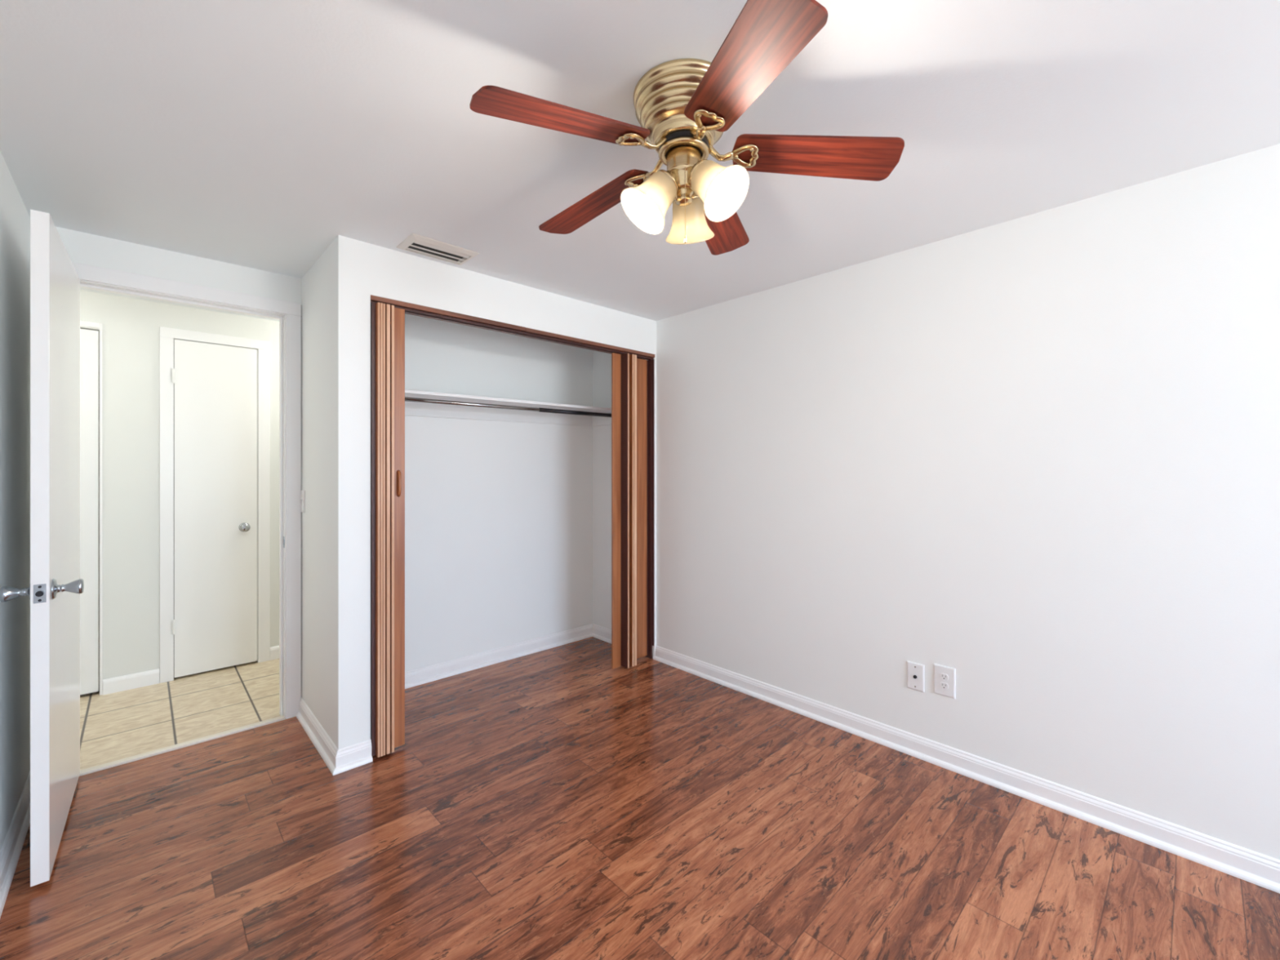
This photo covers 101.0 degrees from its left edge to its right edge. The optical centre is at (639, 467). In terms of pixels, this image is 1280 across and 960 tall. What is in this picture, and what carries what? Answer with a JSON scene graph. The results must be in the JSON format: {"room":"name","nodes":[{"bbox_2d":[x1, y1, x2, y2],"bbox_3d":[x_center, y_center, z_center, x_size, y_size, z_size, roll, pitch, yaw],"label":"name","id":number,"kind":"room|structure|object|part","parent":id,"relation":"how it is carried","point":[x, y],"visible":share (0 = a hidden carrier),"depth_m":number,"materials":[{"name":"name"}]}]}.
{"room":"empty bedroom","nodes":[
{"label":"empty bedroom","id":0,"kind":"room"},
{"bbox_2d":[0,151,30,851],"bbox_3d":[-0.324,0.149,-0.210,0.120,2.290,6.340,0,0,-43],"label":"wall","id":1,"kind":"structure","parent":0,"point":[15,219],"depth_m":1.85,"materials":[{"name":"paint"}]},
{"bbox_2d":[0,771,30,917],"bbox_3d":[-0.299,1.249,-0.130,0.027,0.089,6.222,0,0,-43],"label":"baseboard","id":2,"kind":"structure","parent":1,"relation":"attached to","point":[10,853],"depth_m":1.75,"materials":[{"name":"white paint"}]},
{"bbox_2d":[55,226,301,303],"bbox_3d":[-2.165,0.149,2.494,1.124,2.290,0.120,0,0,-43],"label":"wall","id":3,"kind":"structure","parent":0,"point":[84,248],"depth_m":2.43,"materials":[{"name":"paint"}]},
{"bbox_2d":[0,208,84,886],"bbox_3d":[-2.097,0.244,1.905,0.175,2.060,0.791,0,0,-42],"label":"door","id":4,"kind":"structure","parent":3,"relation":"in","point":[55,587],"depth_m":1.68,"materials":[{"name":"white paint"}]},
{"bbox_3d":[-1.919,0.385,1.626,0.068,0.064,0.064,0,0,-42],"label":"knob","id":5,"kind":"part","parent":4,"relation":"part of","materials":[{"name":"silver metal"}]},
{"bbox_3d":[-1.838,0.385,1.616,0.026,0.057,0.002,0,0,-42],"label":"latch plate","id":6,"kind":"part","parent":4,"relation":"part of","materials":[{"name":"silver metal"}]},
{"bbox_3d":[-2.095,0.244,1.903,0.039,2.060,0.772,0,0,-42],"label":"panel","id":7,"kind":"part","parent":4,"relation":"part of","materials":[{"name":"white paint"}]},
{"bbox_3d":[-1.839,0.385,1.698,0.068,0.064,0.064,0,0,-42],"label":"knob","id":8,"kind":"part","parent":4,"relation":"part of","materials":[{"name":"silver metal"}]},
{"bbox_2d":[71,262,301,719],"bbox_3d":[-2.152,0.217,2.496,0.917,2.153,0.136,0,0,-43],"label":"door frame","id":9,"kind":"structure","parent":3,"relation":"attached to","point":[292,311],"depth_m":2.73,"materials":[{"name":"white paint"}]},
{"bbox_2d":[80,289,279,682],"bbox_3d":[-2.916,0.149,3.227,4.000,2.290,0.100,0,0,-43],"label":"wall","id":10,"kind":"structure","parent":0,"point":[131,326],"depth_m":3.11,"materials":[{"name":"paint"}]},
{"bbox_2d":[80,328,98,694],"bbox_3d":[-3.388,0.247,2.766,0.770,2.062,0.035,0,0,-43],"label":"door","id":11,"kind":"structure","parent":10,"relation":"in","point":[89,339],"depth_m":3.00,"materials":[{"name":"white paint"}]},
{"bbox_2d":[80,320,102,695],"bbox_3d":[-3.388,0.235,2.774,0.792,2.118,0.108,0,0,-43],"label":"trim","id":12,"kind":"structure","parent":10,"relation":"attached to","point":[82,323],"depth_m":3.00,"materials":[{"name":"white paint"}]},
{"bbox_2d":[102,668,159,694],"bbox_3d":[-2.977,1.251,3.091,0.239,0.085,0.014,0,0,-43],"label":"baseboard","id":13,"kind":"structure","parent":10,"relation":"attached to","point":[117,684],"depth_m":3.08,"materials":[{"name":"white paint"}]},
{"bbox_2d":[169,339,257,677],"bbox_3d":[-2.687,0.247,3.341,0.434,2.065,0.095,0,0,-43],"label":"door","id":14,"kind":"structure","parent":10,"relation":"in","point":[214,624],"depth_m":3.35,"materials":[{"name":"white paint"}]},
{"bbox_3d":[-2.568,0.388,3.430,0.060,0.060,0.060,0,0,-43],"label":"knob","id":15,"kind":"part","parent":14,"relation":"part of","materials":[{"name":"silver metal"}]},
{"bbox_2d":[173,661,254,678],"bbox_3d":[-2.737,0.253,3.410,0.419,2.082,0.060,0,0,-43],"label":"trim","id":16,"kind":"structure","parent":10,"relation":"attached to","point":[254,661],"depth_m":3.37,"materials":[{"name":"black"}]},
{"bbox_2d":[160,326,270,683],"bbox_3d":[-2.689,0.222,3.361,0.548,2.143,0.016,0,0,-43],"label":"trim","id":17,"kind":"structure","parent":10,"relation":"attached to","point":[167,335],"depth_m":3.21,"materials":[{"name":"white paint"}]},
{"bbox_2d":[270,645,279,660],"bbox_3d":[-1.957,1.251,4.056,1.468,0.085,0.014,0,0,-43],"label":"baseboard","id":18,"kind":"structure","parent":10,"relation":"attached to","point":[274,651],"depth_m":3.56,"materials":[{"name":"white paint"}]},
{"bbox_2d":[301,243,331,738],"bbox_3d":[-1.542,0.149,2.588,0.090,2.290,0.600,0,0,-43],"label":"wall","id":19,"kind":"structure","parent":0,"point":[316,283],"depth_m":2.50,"materials":[{"name":"paint"}]},
{"bbox_2d":[301,305,302,697],"bbox_3d":[-1.780,0.174,2.772,0.003,2.059,0.006,0,0,-43],"label":"trim","id":20,"kind":"structure","parent":19,"relation":"attached to","point":[301,305],"depth_m":2.77,"materials":[{"name":"black"}]},
{"bbox_2d":[300,490,305,512],"bbox_3d":[-1.752,0.174,2.734,0.015,0.114,0.068,0,0,-43],"label":"light switch","id":21,"kind":"object","parent":19,"relation":"attached to","point":[303,492],"visible":1,"depth_m":2.72,"materials":[{"name":"white plastic"}]},
{"bbox_2d":[296,697,372,775],"bbox_3d":[-1.484,1.249,2.535,0.155,0.089,0.726,0,0,-43],"label":"baseboard","id":22,"kind":"structure","parent":19,"relation":"attached to","point":[337,761],"depth_m":2.32,"materials":[{"name":"white paint"}]},
{"bbox_2d":[331,235,656,749],"bbox_3d":[-0.629,0.149,2.960,1.928,2.290,0.115,0,0,-43],"label":"wall","id":23,"kind":"structure","parent":0,"point":[360,269],"depth_m":2.33,"materials":[{"name":"paint"}]},
{"bbox_2d":[370,302,404,757],"bbox_3d":[-1.162,0.280,2.414,0.146,2.028,0.126,0,0,-43],"label":"door","id":24,"kind":"structure","parent":23,"relation":"in","point":[387,322],"depth_m":2.36,"materials":[{"name":"brown wood"}]},
{"bbox_3d":[-1.102,0.071,2.414,0.015,0.122,0.026,0,0,-43],"label":"pull handle","id":25,"kind":"part","parent":24,"relation":"part of","materials":[{"name":"brown wood"}]},
{"bbox_3d":[-1.112,0.273,2.427,0.055,2.010,0.014,0,0,-43],"label":"lead post","id":26,"kind":"part","parent":24,"relation":"part of","materials":[{"name":"brown wood"}]},
{"bbox_2d":[370,294,654,359],"bbox_3d":[-0.587,-0.752,2.997,1.785,0.033,0.119,0,0,-43],"label":"header","id":27,"kind":"object","parent":23,"relation":"attached to","point":[410,308],"visible":0.86,"depth_m":2.81,"materials":[{"name":"brown wood"}]},
{"bbox_2d":[611,352,653,669],"bbox_3d":[-0.045,0.280,3.472,0.344,2.028,0.106,0,0,-43],"label":"door","id":28,"kind":"structure","parent":23,"relation":"in","point":[632,377],"depth_m":3.41,"materials":[{"name":"brown wood"}]},
{"bbox_3d":[-0.152,0.274,3.384,0.069,2.012,0.014,0,0,-43],"label":"lead post","id":29,"kind":"part","parent":28,"relation":"part of","materials":[{"name":"brown wood"}]},
{"bbox_3d":[-0.012,0.271,3.539,0.151,2.006,0.014,0,0,-43],"label":"wide panel","id":30,"kind":"part","parent":28,"relation":"part of","materials":[{"name":"brown wood"}]},
{"bbox_2d":[404,313,592,671],"bbox_3d":[-1.060,0.149,3.482,1.838,2.290,0.085,0,0,-43],"label":"wall","id":31,"kind":"structure","parent":0,"point":[499,514],"depth_m":3.49,"materials":[{"name":"paint"}]},
{"bbox_2d":[404,389,611,426],"bbox_3d":[-0.913,-0.366,3.326,1.836,0.120,0.342,0,0,-43],"label":"closet shelf","id":32,"kind":"object","parent":31,"relation":"attached to","point":[411,408],"visible":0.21,"depth_m":3.41,"materials":[{"name":"white paint"}]},
{"bbox_2d":[404,396,611,417],"bbox_3d":[-0.838,-0.380,3.234,1.813,0.050,0.048,0,0,-43],"label":"closet rod","id":33,"kind":"object","parent":32,"relation":"hanging from","point":[406,399],"visible":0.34,"depth_m":3.23,"materials":[{"name":"silver metal"}]},
{"bbox_3d":[-0.838,-0.374,3.234,1.812,0.023,0.023,-1,0,-43],"label":"rod","id":34,"kind":"part","parent":33,"relation":"part of","materials":[{"name":"silver metal"}]},
{"bbox_2d":[404,623,611,688],"bbox_3d":[-0.833,1.249,3.242,1.838,0.089,0.575,0,0,-43],"label":"baseboard","id":35,"kind":"structure","parent":31,"relation":"attached to","point":[429,673],"depth_m":3.52,"materials":[{"name":"white paint"}]},
{"bbox_2d":[0,0,1279,321],"bbox_3d":[-0.177,-1.046,0.726,4.542,0.100,7.498,0,0,-43],"label":"ceiling","id":36,"kind":"structure","parent":0,"point":[254,134],"depth_m":1.51,"materials":[{"name":"paint"}]},
{"bbox_2d":[395,232,479,265],"bbox_3d":[-0.921,-0.988,2.413,0.307,0.015,0.200,0,0,-43],"label":"ceiling vent","id":37,"kind":"object","parent":36,"relation":"in","point":[415,243],"visible":1,"depth_m":2.39,"materials":[{"name":"white metal"}]},
{"bbox_2d":[469,0,904,255],"bbox_3d":[0.095,-0.790,1.423,1.069,0.412,1.061,0,0,-43],"label":"ceiling fan","id":38,"kind":"object","parent":36,"relation":"hanging from","point":[683,107],"visible":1,"depth_m":1.33,"materials":[{"name":"brown wood"}]},
{"bbox_3d":[-0.175,-0.817,1.240,0.430,0.006,0.140,-7,16,-31],"label":"blade","id":39,"kind":"part","parent":38,"relation":"part of","materials":[{"name":"brown wood"}]},
{"bbox_3d":[-0.140,-0.817,1.639,0.430,0.006,0.140,-8,7,41],"label":"blade","id":40,"kind":"part","parent":38,"relation":"part of","materials":[{"name":"brown wood"}]},
{"bbox_3d":[0.038,-0.711,1.388,0.141,0.110,0.141,34,-11,11],"label":"lamp shade","id":41,"kind":"part","parent":38,"relation":"part of","materials":[{"name":"white glass"}]},
{"bbox_3d":[0.044,-0.720,1.390,0.053,0.078,0.053,34,-11,11],"label":"bulb","id":42,"kind":"part","parent":38,"relation":"part of","materials":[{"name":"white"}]},
{"bbox_2d":[656,169,678,193],"bbox_3d":[0.077,-0.764,1.401,0.076,0.034,0.076,34,-11,11],"label":"socket","id":43,"kind":"object","parent":38,"relation":"attached to","point":[672,175],"depth_m":1.37,"materials":[{"name":"gold metal"}]},
{"bbox_3d":[0.117,-0.682,1.368,0.008,0.199,0.008,0,0,-43],"label":"pull chain","id":44,"kind":"part","parent":38,"relation":"part of","materials":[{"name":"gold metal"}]},
{"bbox_2d":[674,192,699,199],"bbox_3d":[0.130,-0.766,1.460,0.076,0.034,0.076,-20,37,-16],"label":"socket","id":45,"kind":"object","parent":38,"relation":"attached to","point":[694,197],"depth_m":1.44,"materials":[{"name":"gold metal"}]},
{"bbox_3d":[0.138,-0.712,1.499,0.141,0.110,0.141,-20,37,-16],"label":"lamp shade","id":46,"kind":"part","parent":38,"relation":"part of","materials":[{"name":"beige glass"}]},
{"bbox_2d":[688,159,707,186],"bbox_3d":[0.154,-0.775,1.386,0.076,0.034,0.076,7,-50,-53],"label":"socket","id":47,"kind":"object","parent":38,"relation":"attached to","point":[694,164],"depth_m":1.36,"materials":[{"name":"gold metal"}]},
{"bbox_3d":[0.184,-0.735,1.360,0.053,0.078,0.053,7,-50,-53],"label":"bulb","id":48,"kind":"part","parent":38,"relation":"part of","materials":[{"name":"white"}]},
{"bbox_3d":[0.190,-0.727,1.355,0.141,0.110,0.141,7,-50,-53],"label":"lamp shade","id":49,"kind":"part","parent":38,"relation":"part of","materials":[{"name":"white glass"}]},
{"bbox_3d":[0.251,-0.817,1.729,0.140,0.006,0.430,-13,-11,21],"label":"blade","id":50,"kind":"part","parent":38,"relation":"part of","materials":[{"name":"brown wood"}]},
{"bbox_3d":[0.211,-0.817,1.087,0.140,0.006,0.430,13,2,-17],"label":"blade","id":51,"kind":"part","parent":38,"relation":"part of","materials":[{"name":"brown wood"}]},
{"bbox_3d":[0.457,-0.817,1.385,0.430,0.006,0.140,6,-11,5],"label":"blade","id":52,"kind":"part","parent":38,"relation":"part of","materials":[{"name":"brown wood"}]},
{"bbox_2d":[0,636,1279,959],"bbox_3d":[-0.240,1.334,0.735,4.462,0.080,7.438,0,0,-43],"label":"floor","id":53,"kind":"structure","parent":0,"point":[558,802],"depth_m":1.80,"materials":[{"name":"brown wood"}]},
{"bbox_2d":[79,715,284,776],"bbox_3d":[-2.121,1.293,2.459,0.780,0.021,0.036,0,0,-43],"label":"threshold","id":54,"kind":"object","parent":53,"relation":"on","point":[162,750],"depth_m":2.43,"materials":[{"name":"stone"}]},
{"bbox_2d":[592,143,1279,859],"bbox_3d":[1.814,0.149,1.854,0.100,2.290,6.400,0,0,-43],"label":"wall","id":55,"kind":"structure","parent":0,"point":[1034,458],"depth_m":2.09,"materials":[{"name":"paint"}]},
{"bbox_2d":[906,661,924,692],"bbox_3d":[1.239,0.941,2.377,0.016,0.121,0.073,0,0,-43],"label":"wall plate","id":56,"kind":"object","parent":55,"relation":"attached to","point":[915,672],"visible":1,"depth_m":2.38,"materials":[{"name":"white plastic"}]},
{"bbox_2d":[933,663,955,698],"bbox_3d":[1.323,0.927,2.293,0.009,0.130,0.085,0,0,-43],"label":"power outlet","id":57,"kind":"object","parent":55,"relation":"attached to","point":[944,677],"visible":1,"depth_m":2.29,"materials":[{"name":"white plastic"}]},
{"bbox_2d":[939,672,948,680],"bbox_3d":[1.321,0.907,2.292,0.002,0.027,0.034,0,0,-43],"label":"receptacle","id":58,"kind":"object","parent":57,"relation":"attached to","point":[943,676],"depth_m":2.29,"materials":[{"name":"white plastic"}]},
{"bbox_2d":[939,681,948,689],"bbox_3d":[1.321,0.946,2.292,0.002,0.027,0.034,0,0,-43],"label":"receptacle","id":59,"kind":"object","parent":57,"relation":"attached to","point":[943,685],"depth_m":2.29,"materials":[{"name":"white plastic"}]},
{"bbox_2d":[653,645,1279,893],"bbox_3d":[1.997,1.249,1.568,0.027,0.089,5.532,0,0,-43],"label":"baseboard","id":60,"kind":"structure","parent":55,"relation":"attached to","point":[1262,870],"depth_m":2.08,"materials":[{"name":"white paint"}]}
]}

